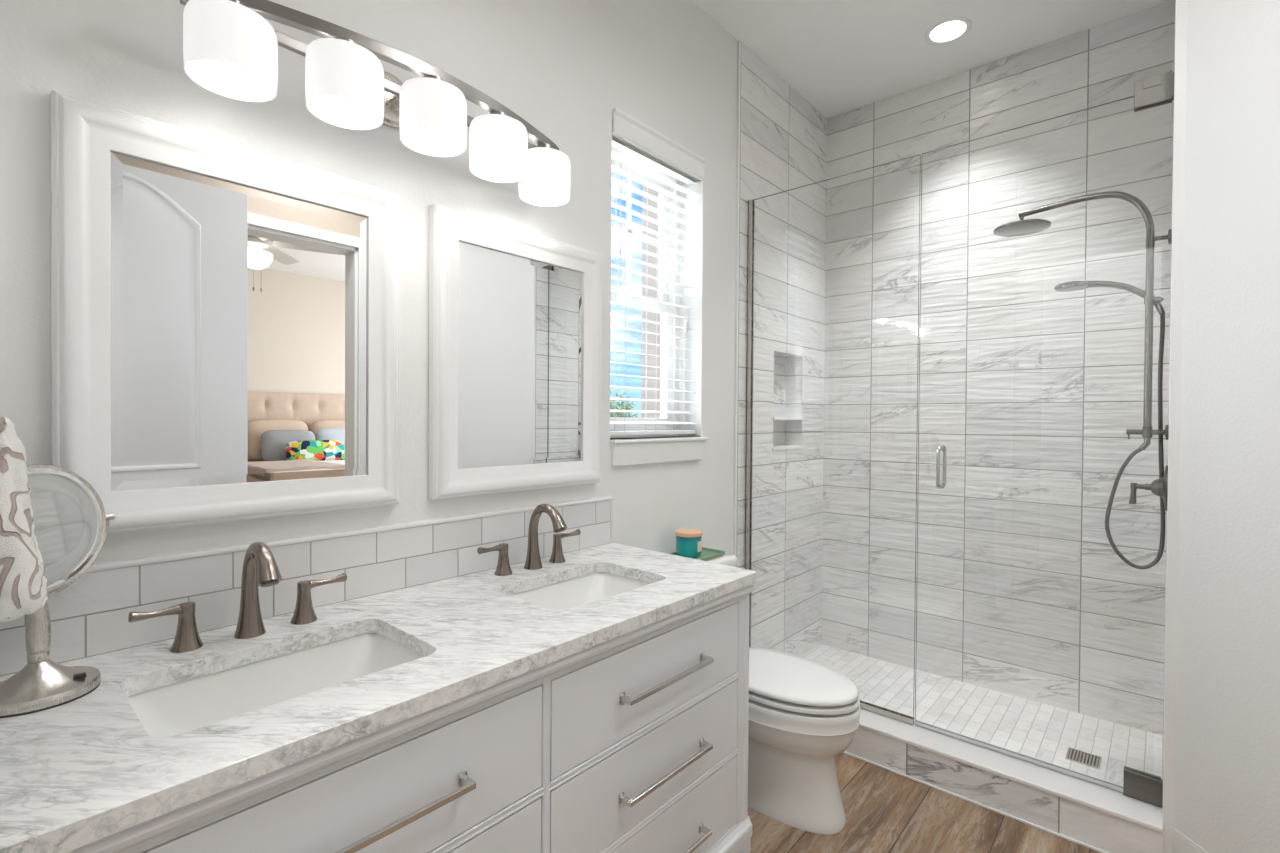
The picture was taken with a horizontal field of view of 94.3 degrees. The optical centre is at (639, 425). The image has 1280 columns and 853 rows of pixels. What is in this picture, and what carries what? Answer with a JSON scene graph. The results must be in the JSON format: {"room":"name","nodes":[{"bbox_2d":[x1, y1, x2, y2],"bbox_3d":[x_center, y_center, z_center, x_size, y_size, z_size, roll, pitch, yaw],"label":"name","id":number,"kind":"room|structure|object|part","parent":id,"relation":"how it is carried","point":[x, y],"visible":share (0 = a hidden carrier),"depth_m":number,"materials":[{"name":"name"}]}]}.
{"room":"bathroom","nodes":[
{"label":"bathroom","id":0,"kind":"room"},
{"bbox_2d":[0,0,826,656],"bbox_3d":[-0.139,-0.178,2.221,0.208,3.148,3.587,1,1,41],"label":"wall","id":1,"kind":"structure","parent":0,"point":[563,67],"depth_m":1.98,"materials":[{"name":"paint"}]},
{"bbox_2d":[50,89,399,534],"bbox_3d":[-0.820,-0.192,1.274,0.038,0.786,0.628,1,1,41],"label":"wall mirror","id":2,"kind":"object","parent":1,"relation":"attached to","point":[225,316],"visible":0.85,"depth_m":1.22,"materials":[{"name":"paint"}]},
{"bbox_2d":[110,151,367,491],"bbox_3d":[-0.829,-0.192,1.281,0.010,0.633,0.476,1,1,41],"label":"mirror glass","id":3,"kind":"object","parent":2,"relation":"attached to","point":[239,304],"depth_m":1.24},
{"bbox_2d":[0,495,612,675],"bbox_3d":[-0.611,0.338,1.542,0.012,0.169,1.539,1,1,41],"label":"backsplash","id":4,"kind":"structure","parent":1,"relation":"attached to","point":[89,617],"depth_m":1.33,"materials":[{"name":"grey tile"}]},
{"bbox_3d":[-0.611,0.338,1.542,0.012,0.169,1.539,1,1,41],"label":"edge trim","id":5,"kind":"part","parent":4,"relation":"part of","materials":[{"name":"tile"}]},
{"bbox_2d":[180,0,569,206],"bbox_3d":[-0.536,-0.764,1.391,0.296,0.241,0.936,1,1,41],"label":"vanity light","id":6,"kind":"object","parent":1,"relation":"attached to","point":[230,48],"visible":1,"depth_m":1.25,"materials":[{"name":"white glass"}]},
{"bbox_3d":[-0.763,-0.700,1.111,0.146,0.116,0.146,1,1,41],"label":"lamp shade","id":7,"kind":"part","parent":6,"relation":"part of","materials":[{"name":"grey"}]},
{"bbox_3d":[-0.763,-0.701,1.111,0.048,0.067,0.048,1,1,41],"label":"bulb","id":8,"kind":"part","parent":6,"relation":"part of","materials":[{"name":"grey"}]},
{"bbox_3d":[-0.606,-0.700,1.223,0.146,0.116,0.146,1,1,41],"label":"lamp shade","id":9,"kind":"part","parent":6,"relation":"part of","materials":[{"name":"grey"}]},
{"bbox_3d":[-0.606,-0.702,1.223,0.048,0.067,0.048,1,1,41],"label":"bulb","id":10,"kind":"part","parent":6,"relation":"part of","materials":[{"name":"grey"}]},
{"bbox_2d":[336,37,355,43],"bbox_3d":[-0.606,-0.759,1.222,0.060,0.051,0.060,1,1,41],"label":"socket","id":11,"kind":"object","parent":6,"relation":"attached to","point":[352,39],"depth_m":1.21,"materials":[{"name":"silver metal"}]},
{"bbox_3d":[-0.594,-0.799,1.462,0.075,0.024,0.024,1,1,41],"label":"arm","id":12,"kind":"part","parent":6,"relation":"part of","materials":[{"name":"silver metal"}]},
{"bbox_3d":[-0.470,-0.700,1.354,0.146,0.116,0.146,1,1,41],"label":"lamp shade","id":13,"kind":"part","parent":6,"relation":"part of","materials":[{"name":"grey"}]},
{"bbox_3d":[-0.470,-0.702,1.354,0.048,0.067,0.048,1,1,41],"label":"bulb","id":14,"kind":"part","parent":6,"relation":"part of","materials":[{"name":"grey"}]},
{"bbox_2d":[425,75,443,80],"bbox_3d":[-0.470,-0.760,1.353,0.060,0.051,0.060,1,1,41],"label":"socket","id":15,"kind":"object","parent":6,"relation":"attached to","point":[440,77],"depth_m":1.34,"materials":[{"name":"silver metal"}]},
{"bbox_3d":[-0.359,-0.701,1.508,0.146,0.116,0.146,1,1,41],"label":"lamp shade","id":16,"kind":"part","parent":6,"relation":"part of","materials":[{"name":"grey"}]},
{"bbox_2d":[490,111,507,115],"bbox_3d":[-0.358,-0.761,1.507,0.060,0.051,0.060,1,1,41],"label":"socket","id":17,"kind":"object","parent":6,"relation":"attached to","point":[505,113],"depth_m":1.49,"materials":[{"name":"silver metal"}]},
{"bbox_3d":[-0.270,-0.703,1.683,0.146,0.116,0.146,1,1,41],"label":"lamp shade","id":18,"kind":"part","parent":6,"relation":"part of","materials":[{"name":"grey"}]},
{"bbox_2d":[537,144,552,148],"bbox_3d":[-0.270,-0.762,1.683,0.060,0.051,0.060,1,1,41],"label":"socket","id":19,"kind":"object","parent":6,"relation":"attached to","point":[539,145],"depth_m":1.66,"materials":[{"name":"silver metal"}]},
{"bbox_2d":[428,204,601,499],"bbox_3d":[-0.344,-0.194,1.813,0.038,0.786,0.626,1,1,41],"label":"wall mirror","id":20,"kind":"object","parent":1,"relation":"attached to","point":[515,315],"visible":1,"depth_m":1.77,"materials":[{"name":"mirror glass"},{"name":"white painted wood"}]},
{"bbox_2d":[458,241,582,468],"bbox_3d":[-0.352,-0.194,1.820,0.010,0.633,0.473,1,1,41],"label":"mirror glass","id":21,"kind":"object","parent":20,"relation":"attached to","point":[520,312],"depth_m":1.80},
{"bbox_2d":[610,147,679,437],"bbox_3d":[-0.033,-0.520,2.418,0.087,1.140,0.555,1,1,41],"label":"window","id":22,"kind":"structure","parent":1,"relation":"in","point":[620,297],"depth_m":2.56,"materials":[{"name":"white paint"}]},
{"bbox_3d":[-0.040,-0.776,2.424,0.023,0.552,0.479,1,1,41],"label":"sash","id":23,"kind":"part","parent":22,"relation":"part of","materials":[{"name":"white paint"}]},
{"bbox_3d":[-0.018,-0.258,2.406,0.042,0.539,0.479,1,1,41],"label":"sash","id":24,"kind":"part","parent":22,"relation":"part of","materials":[{"name":"white paint"}]},
{"bbox_2d":[610,108,705,435],"bbox_3d":[0.058,-0.541,2.338,0.090,1.162,0.550,1,1,41],"label":"window blind","id":25,"kind":"object","parent":22,"relation":"attached to","point":[630,136],"visible":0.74,"depth_m":2.33,"materials":[{"name":"plastic"}]},
{"bbox_3d":[-0.072,-0.509,2.213,0.054,1.070,0.002,1,1,41],"label":"ladder cord","id":26,"kind":"part","parent":25,"relation":"part of","materials":[{"name":"white fabric"}]},
{"bbox_3d":[0.046,-0.509,2.348,0.054,1.070,0.002,1,1,41],"label":"ladder cord","id":27,"kind":"part","parent":25,"relation":"part of","materials":[{"name":"white fabric"}]},
{"bbox_3d":[0.043,0.031,2.353,0.048,0.018,0.539,1,1,41],"label":"rail","id":28,"kind":"part","parent":25,"relation":"part of","materials":[{"name":"plastic"}]},
{"bbox_3d":[0.050,-1.063,2.342,0.060,0.042,0.539,1,1,41],"label":"head rail","id":29,"kind":"part","parent":25,"relation":"part of","materials":[{"name":"plastic"}]},
{"bbox_3d":[0.165,-0.510,2.482,0.054,1.070,0.002,1,1,41],"label":"ladder cord","id":30,"kind":"part","parent":25,"relation":"part of","materials":[{"name":"white fabric"}]},
{"bbox_3d":[0.196,-0.719,2.462,0.002,0.590,0.014,1,1,41],"label":"pull cord","id":31,"kind":"part","parent":25,"relation":"part of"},
{"bbox_2d":[611,440,704,465],"bbox_3d":[0.086,0.105,2.321,0.019,0.082,0.550,1,1,41],"label":"trim","id":32,"kind":"structure","parent":1,"relation":"attached to","point":[623,454],"depth_m":2.28,"materials":[{"name":"white paint"}]},
{"bbox_2d":[609,436,707,443],"bbox_3d":[0.046,0.057,2.360,0.148,0.013,0.573,1,1,41],"label":"trim","id":33,"kind":"structure","parent":1,"relation":"attached to","point":[672,438],"depth_m":2.28,"materials":[{"name":"white paint"}]},
{"bbox_2d":[733,40,740,566],"bbox_3d":[0.443,-0.229,2.727,0.010,3.048,0.014,1,1,41],"label":"trim","id":34,"kind":"structure","parent":1,"relation":"attached to","point":[739,41],"depth_m":2.72,"materials":[{"name":"white paint"}]},
{"bbox_2d":[772,445,802,450],"bbox_3d":[0.739,0.119,3.133,0.100,0.015,0.339,1,1,41],"label":"trim","id":35,"kind":"structure","parent":1,"relation":"attached to","point":[780,447],"depth_m":3.11,"materials":[{"name":"white paint"}]},
{"bbox_2d":[773,417,802,419],"bbox_3d":[0.740,-0.033,3.132,0.104,0.016,0.323,1,1,41],"label":"niche shelf","id":36,"kind":"object","parent":1,"relation":"attached to","point":[774,418],"visible":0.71,"depth_m":3.09,"materials":[{"name":"white stone"}]},
{"bbox_2d":[843,751,1107,852],"bbox_3d":[0.966,1.301,2.220,1.483,0.006,0.006,1,1,41],"label":"trim","id":37,"kind":"structure","parent":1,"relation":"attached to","point":[844,752],"depth_m":2.03,"materials":[{"name":"white paint"}]},
{"bbox_2d":[845,727,1162,852],"bbox_3d":[1.023,1.242,2.285,1.484,0.124,0.168,1,1,41],"label":"shower curb tile","id":38,"kind":"structure","parent":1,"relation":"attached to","point":[1108,833],"depth_m":1.98,"materials":[{"name":"stone"}]},
{"bbox_2d":[858,709,1162,832],"bbox_3d":[1.025,1.171,2.284,1.483,0.016,0.182,1,1,41],"label":"shower threshold","id":39,"kind":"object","parent":1,"relation":"attached to","point":[1100,796],"depth_m":2.02,"materials":[{"name":"white stone"}]},
{"bbox_2d":[745,154,920,724],"bbox_3d":[0.788,0.056,2.546,0.755,2.204,0.024,1,1,41],"label":"glass panel","id":40,"kind":"object","parent":39,"relation":"on","point":[907,719],"visible":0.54,"depth_m":2.77,"materials":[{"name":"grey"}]},
{"bbox_2d":[693,0,1170,118],"bbox_3d":[0.422,-1.786,1.065,2.540,0.100,4.767,1,1,41],"label":"ceiling","id":41,"kind":"structure","parent":0,"point":[841,56],"depth_m":2.65,"materials":[{"name":"paint"}]},
{"bbox_2d":[924,17,971,44],"bbox_3d":[1.365,-1.743,2.632,0.188,0.004,0.188,1,1,41],"label":"recessed light","id":42,"kind":"object","parent":41,"relation":"in","point":[949,30],"visible":1,"depth_m":2.63,"materials":[{"name":"white paint"}]},
{"bbox_2d":[748,644,1162,852],"bbox_3d":[0.442,1.350,0.994,2.340,0.126,4.667,1,1,41],"label":"floor","id":43,"kind":"structure","parent":0,"point":[1044,732],"depth_m":2.24,"materials":[{"name":"tile"}]},
{"bbox_2d":[67,584,752,852],"bbox_3d":[-0.384,0.881,1.349,0.597,0.845,1.532,1,1,41],"label":"vanity","id":44,"kind":"object","parent":43,"relation":"on","point":[636,741],"visible":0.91,"depth_m":1.18,"materials":[{"name":"paint"}]},
{"bbox_3d":[-0.427,0.609,0.910,0.020,0.199,0.688,1,1,41],"label":"drawer","id":45,"kind":"part","parent":44,"relation":"part of","materials":[{"name":"paint"}]},
{"bbox_2d":[0,543,755,852],"bbox_3d":[-0.389,0.442,1.352,0.594,0.031,1.545,1,1,41],"label":"countertop","id":46,"kind":"structure","parent":44,"relation":"on","point":[85,770],"depth_m":0.99,"materials":[{"name":"stone"}]},
{"bbox_2d":[0,464,115,717],"bbox_3d":[-0.947,0.244,0.934,0.145,0.365,0.200,1,1,41],"label":"makeup mirror","id":47,"kind":"object","parent":46,"relation":"on","point":[71,523],"visible":0.77,"depth_m":0.94,"materials":[{"name":"silver metal"}]},
{"bbox_3d":[-0.947,0.316,0.935,0.029,0.122,0.029,1,1,41],"label":"stem","id":48,"kind":"part","parent":47,"relation":"part of","materials":[{"name":"silver metal"}]},
{"bbox_2d":[27,468,102,588],"bbox_3d":[-0.946,0.163,0.933,0.010,0.192,0.192,-6,0,7],"label":"mirror glass","id":49,"kind":"object","parent":47,"relation":"attached to","point":[68,511],"depth_m":0.97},
{"bbox_2d":[74,672,85,678],"bbox_3d":[-0.896,0.401,0.950,0.012,0.006,0.014,1,1,41],"label":"switch","id":50,"kind":"object","parent":47,"relation":"attached to","point":[77,675],"depth_m":0.95,"materials":[{"name":"black plastic"}]},
{"bbox_3d":[-0.932,0.162,1.040,0.011,0.011,0.018,0,1,7],"label":"pivot knob","id":51,"kind":"part","parent":47,"relation":"part of","materials":[{"name":"silver metal"}]},
{"bbox_2d":[128,542,346,652],"bbox_3d":[-0.752,0.328,1.171,0.171,0.195,0.377,1,1,41],"label":"faucet","id":52,"kind":"object","parent":46,"relation":"on","point":[260,568],"visible":1,"depth_m":1.18,"materials":[{"name":"silver metal"}]},
{"bbox_3d":[-0.889,0.349,1.102,0.021,0.026,0.094,1,1,38],"label":"lever","id":53,"kind":"part","parent":52,"relation":"part of","materials":[{"name":"silver metal"}]},
{"bbox_3d":[-0.865,0.382,1.133,0.051,0.086,0.051,1,1,41],"label":"handle","id":54,"kind":"part","parent":52,"relation":"part of","materials":[{"name":"silver metal"}]},
{"bbox_3d":[-0.750,0.328,1.169,0.167,0.195,0.055,1,1,41],"label":"spout","id":55,"kind":"part","parent":52,"relation":"part of","materials":[{"name":"silver metal"}]},
{"bbox_3d":[-0.729,0.382,1.288,0.051,0.086,0.051,1,1,41],"label":"handle","id":56,"kind":"part","parent":52,"relation":"part of","materials":[{"name":"silver metal"}]},
{"bbox_3d":[-0.701,0.348,1.315,0.021,0.026,0.094,1,1,45],"label":"lever","id":57,"kind":"part","parent":52,"relation":"part of","materials":[{"name":"silver metal"}]},
{"bbox_2d":[127,633,423,736],"bbox_3d":[-0.625,0.538,1.062,0.342,0.158,0.488,1,1,41],"label":"sink","id":58,"kind":"object","parent":46,"relation":"in","point":[181,707],"visible":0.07,"depth_m":1.15,"materials":[{"name":"ceramic"}]},
{"bbox_2d":[477,504,580,575],"bbox_3d":[-0.277,0.326,1.724,0.171,0.195,0.371,1,1,41],"label":"faucet","id":59,"kind":"object","parent":46,"relation":"on","point":[533,560],"visible":1,"depth_m":1.74,"materials":[{"name":"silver metal"}]},
{"bbox_3d":[-0.412,0.346,1.658,0.021,0.026,0.094,1,1,38],"label":"lever","id":60,"kind":"part","parent":59,"relation":"part of","materials":[{"name":"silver metal"}]},
{"bbox_3d":[-0.388,0.380,1.689,0.051,0.086,0.051,1,1,41],"label":"handle","id":61,"kind":"part","parent":59,"relation":"part of","materials":[{"name":"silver metal"}]},
{"bbox_3d":[-0.274,0.326,1.724,0.167,0.195,0.055,1,1,41],"label":"spout","id":62,"kind":"part","parent":59,"relation":"part of","materials":[{"name":"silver metal"}]},
{"bbox_3d":[-0.256,0.379,1.839,0.051,0.086,0.051,1,1,41],"label":"handle","id":63,"kind":"part","parent":59,"relation":"part of","materials":[{"name":"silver metal"}]},
{"bbox_3d":[-0.228,0.345,1.866,0.021,0.026,0.094,1,1,45],"label":"lever","id":64,"kind":"part","parent":59,"relation":"part of","materials":[{"name":"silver metal"}]},
{"bbox_2d":[510,572,650,609],"bbox_3d":[-0.153,0.536,1.605,0.334,0.158,0.465,1,1,41],"label":"sink","id":65,"kind":"object","parent":46,"relation":"in","point":[585,589],"visible":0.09,"depth_m":1.76,"materials":[{"name":"ceramic"}]},
{"bbox_3d":[-0.398,0.614,0.903,0.034,0.022,0.325,1,1,41],"label":"handle","id":66,"kind":"part","parent":44,"relation":"part of","materials":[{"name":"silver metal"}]},
{"bbox_3d":[-0.428,0.829,0.913,0.020,0.197,0.688,1,1,41],"label":"drawer","id":67,"kind":"part","parent":44,"relation":"part of","materials":[{"name":"paint"}]},
{"bbox_3d":[0.043,0.827,1.446,0.020,0.197,0.688,1,1,41],"label":"drawer","id":68,"kind":"part","parent":44,"relation":"part of","materials":[{"name":"paint"}]},
{"bbox_3d":[0.044,0.607,1.444,0.020,0.199,0.688,1,1,41],"label":"drawer","id":69,"kind":"part","parent":44,"relation":"part of","materials":[{"name":"paint"}]},
{"bbox_3d":[0.072,0.838,1.439,0.034,0.022,0.325,1,1,41],"label":"handle","id":70,"kind":"part","parent":44,"relation":"part of","materials":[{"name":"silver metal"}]},
{"bbox_3d":[0.074,0.612,1.437,0.034,0.022,0.325,1,1,41],"label":"handle","id":71,"kind":"part","parent":44,"relation":"part of","materials":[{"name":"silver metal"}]},
{"bbox_3d":[0.041,1.045,1.449,0.020,0.197,0.688,1,1,41],"label":"drawer","id":72,"kind":"part","parent":44,"relation":"part of","materials":[{"name":"paint"}]},
{"bbox_3d":[0.071,1.064,1.442,0.034,0.022,0.325,1,1,41],"label":"handle","id":73,"kind":"part","parent":44,"relation":"part of","materials":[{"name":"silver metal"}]},
{"bbox_3d":[-0.186,1.180,1.175,0.024,0.053,1.532,1,1,41],"label":"moulding","id":74,"kind":"part","parent":44,"relation":"part of","materials":[{"name":"paint"}]},
{"bbox_3d":[0.302,0.823,1.737,0.024,0.656,0.027,1,1,41],"label":"corner post","id":75,"kind":"part","parent":44,"relation":"part of","materials":[{"name":"paint"}]},
{"bbox_2d":[708,552,860,834],"bbox_3d":[0.409,0.911,2.129,0.744,0.780,0.383,1,1,41],"label":"toilet","id":76,"kind":"object","parent":43,"relation":"on","point":[804,713],"visible":0.46,"depth_m":1.92,"materials":[{"name":"white ceramic"}]},
{"bbox_2d":[669,547,725,560],"bbox_3d":[0.215,0.507,2.311,0.142,0.019,0.222,1,1,41],"label":"tray","id":77,"kind":"object","parent":76,"relation":"on","point":[707,554],"visible":0.27,"depth_m":2.32,"materials":[{"name":"green paint"}]},
{"bbox_2d":[675,529,702,557],"bbox_3d":[0.189,0.459,2.304,0.107,0.096,0.107,1,1,41],"label":"candle jar","id":78,"kind":"object","parent":77,"relation":"on","point":[688,541],"visible":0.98,"depth_m":2.26,"materials":[{"name":"teal glass"}]},
{"bbox_3d":[0.189,0.419,2.304,0.107,0.015,0.107,1,1,41],"label":"lid","id":79,"kind":"part","parent":78,"relation":"part of","materials":[{"name":"brown wood"}]},
{"bbox_3d":[0.206,0.537,2.301,0.202,0.038,0.376,1,1,41],"label":"tank lid","id":80,"kind":"part","parent":76,"relation":"part of","materials":[{"name":"white ceramic"}]},
{"bbox_3d":[0.497,0.864,2.062,0.516,0.024,0.352,1,1,41],"label":"lid","id":81,"kind":"part","parent":76,"relation":"part of","materials":[{"name":"white plastic"}]},
{"bbox_3d":[0.497,0.894,2.062,0.519,0.017,0.358,1,1,41],"label":"seat","id":82,"kind":"part","parent":76,"relation":"part of","materials":[{"name":"white ceramic"}]},
{"bbox_2d":[1065,747,1101,769],"bbox_3d":[1.706,1.281,2.285,0.104,0.004,0.104,1,1,41],"label":"floor drain","id":83,"kind":"object","parent":43,"relation":"on","point":[1094,761],"visible":1,"depth_m":2.28,"materials":[{"name":"silver metal"}]},
{"bbox_2d":[821,0,1174,735],"bbox_3d":[1.687,-0.223,2.934,1.584,3.048,0.100,1,1,41],"label":"wall","id":84,"kind":"structure","parent":0,"point":[1032,391],"depth_m":2.82,"materials":[{"name":"tile"}]},
{"bbox_2d":[1163,0,1175,745],"bbox_3d":[1.905,-0.212,2.060,0.100,3.048,0.922,1,1,41],"label":"wall","id":85,"kind":"structure","parent":0,"point":[1175,0],"depth_m":2.26,"materials":[{"name":"stone"}]},
{"bbox_2d":[915,71,1173,806],"bbox_3d":[1.346,0.045,2.053,0.722,2.243,0.099,1,1,41],"label":"shower door","id":86,"kind":"structure","parent":85,"relation":"attached to","point":[1156,90],"depth_m":1.85,"materials":[{"name":"clear glass"}]},
{"bbox_3d":[1.136,0.158,2.239,0.022,0.164,0.099,1,1,41],"label":"handle","id":87,"kind":"part","parent":86,"relation":"part of","materials":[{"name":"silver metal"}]},
{"bbox_2d":[993,191,1171,568],"bbox_3d":[1.687,-0.177,2.312,0.558,1.418,0.200,1,1,41],"label":"shower column","id":88,"kind":"structure","parent":85,"relation":"attached to","point":[1022,227],"depth_m":2.17,"materials":[{"name":"silver metal"}]},
{"bbox_3d":[1.708,-0.781,2.291,0.423,0.208,0.023,1,1,41],"label":"shower arm","id":89,"kind":"part","parent":88,"relation":"part of","materials":[{"name":"silver metal"}]},
{"bbox_2d":[1129,465,1167,510],"bbox_3d":[1.853,0.226,2.166,0.107,0.164,0.164,1,1,41],"label":"shower valve","id":90,"kind":"object","parent":85,"relation":"attached to","point":[1158,487],"visible":0.99,"depth_m":2.13,"materials":[{"name":"silver metal"}]},
{"bbox_3d":[1.822,0.252,2.194,0.024,0.078,0.022,1,1,41],"label":"lever","id":91,"kind":"part","parent":90,"relation":"part of","materials":[{"name":"silver metal"}]},
{"bbox_3d":[1.846,0.225,2.173,0.048,0.024,0.024,1,1,41],"label":"valve stem","id":92,"kind":"part","parent":90,"relation":"part of","materials":[{"name":"silver metal"}]},
{"bbox_2d":[1174,0,1279,852],"bbox_3d":[1.652,-0.205,1.253,0.127,3.048,0.984,0,1,-2],"label":"wall","id":93,"kind":"structure","parent":0,"point":[1227,746],"depth_m":1.58,"materials":[{"name":"paint"}]},
{"bbox_2d":[1162,0,1187,852],"bbox_3d":[1.570,-0.211,1.733,0.036,3.048,0.016,1,1,41],"label":"trim","id":94,"kind":"structure","parent":93,"relation":"attached to","point":[1181,10],"depth_m":1.73,"materials":[{"name":"white paint"}]},
{"bbox_2d":[1173,828,1207,852],"bbox_3d":[1.585,1.251,1.257,0.014,0.135,0.967,0,1,-4],"label":"baseboard","id":95,"kind":"structure","parent":93,"relation":"attached to","point":[1181,843],"depth_m":1.71,"materials":[{"name":"white paint"}]},
{"bbox_3d":[-0.350,-0.208,0.174,2.200,3.048,0.160,1,1,41],"label":"wall","id":96,"kind":"structure","parent":0,"visible":0},
{"bbox_3d":[-0.871,-0.079,0.765,0.118,0.138,0.034,1,1,41],"label":"towel ring","id":97,"kind":"object","parent":96,"relation":"attached to","visible":0},
{"bbox_2d":[0,417,47,621],"bbox_3d":[-0.851,0.121,0.793,0.137,0.264,0.088,1,1,41],"label":"hand towel","id":98,"kind":"object","parent":97,"relation":"hanging from","point":[23,581],"visible":1,"depth_m":0.77,"materials":[{"name":"white fabric"}]},
{"label":"outside","id":99,"kind":"structure","parent":0,"visible":0},
{"bbox_3d":[-13.372,3.946,31.831,57.920,0.100,50.000,1,1,41],"label":"ground","id":100,"kind":"structure","parent":99,"visible":0},
{"bbox_2d":[610,389,640,417],"bbox_3d":[-1.943,1.336,19.252,3.735,5.585,4.960,1,1,41],"label":"tree","id":101,"kind":"object","parent":100,"relation":"on","point":[624,406],"visible":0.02,"depth_m":19.04,"materials":[{"name":"green plant"}]},
{"bbox_2d":[641,185,660,417],"bbox_3d":[3.063,-0.620,10.666,4.740,9.700,4.350,1,1,41],"label":"wall","id":102,"kind":"structure","parent":100,"relation":"on","point":[651,327],"depth_m":10.49,"materials":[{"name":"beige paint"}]}
]}

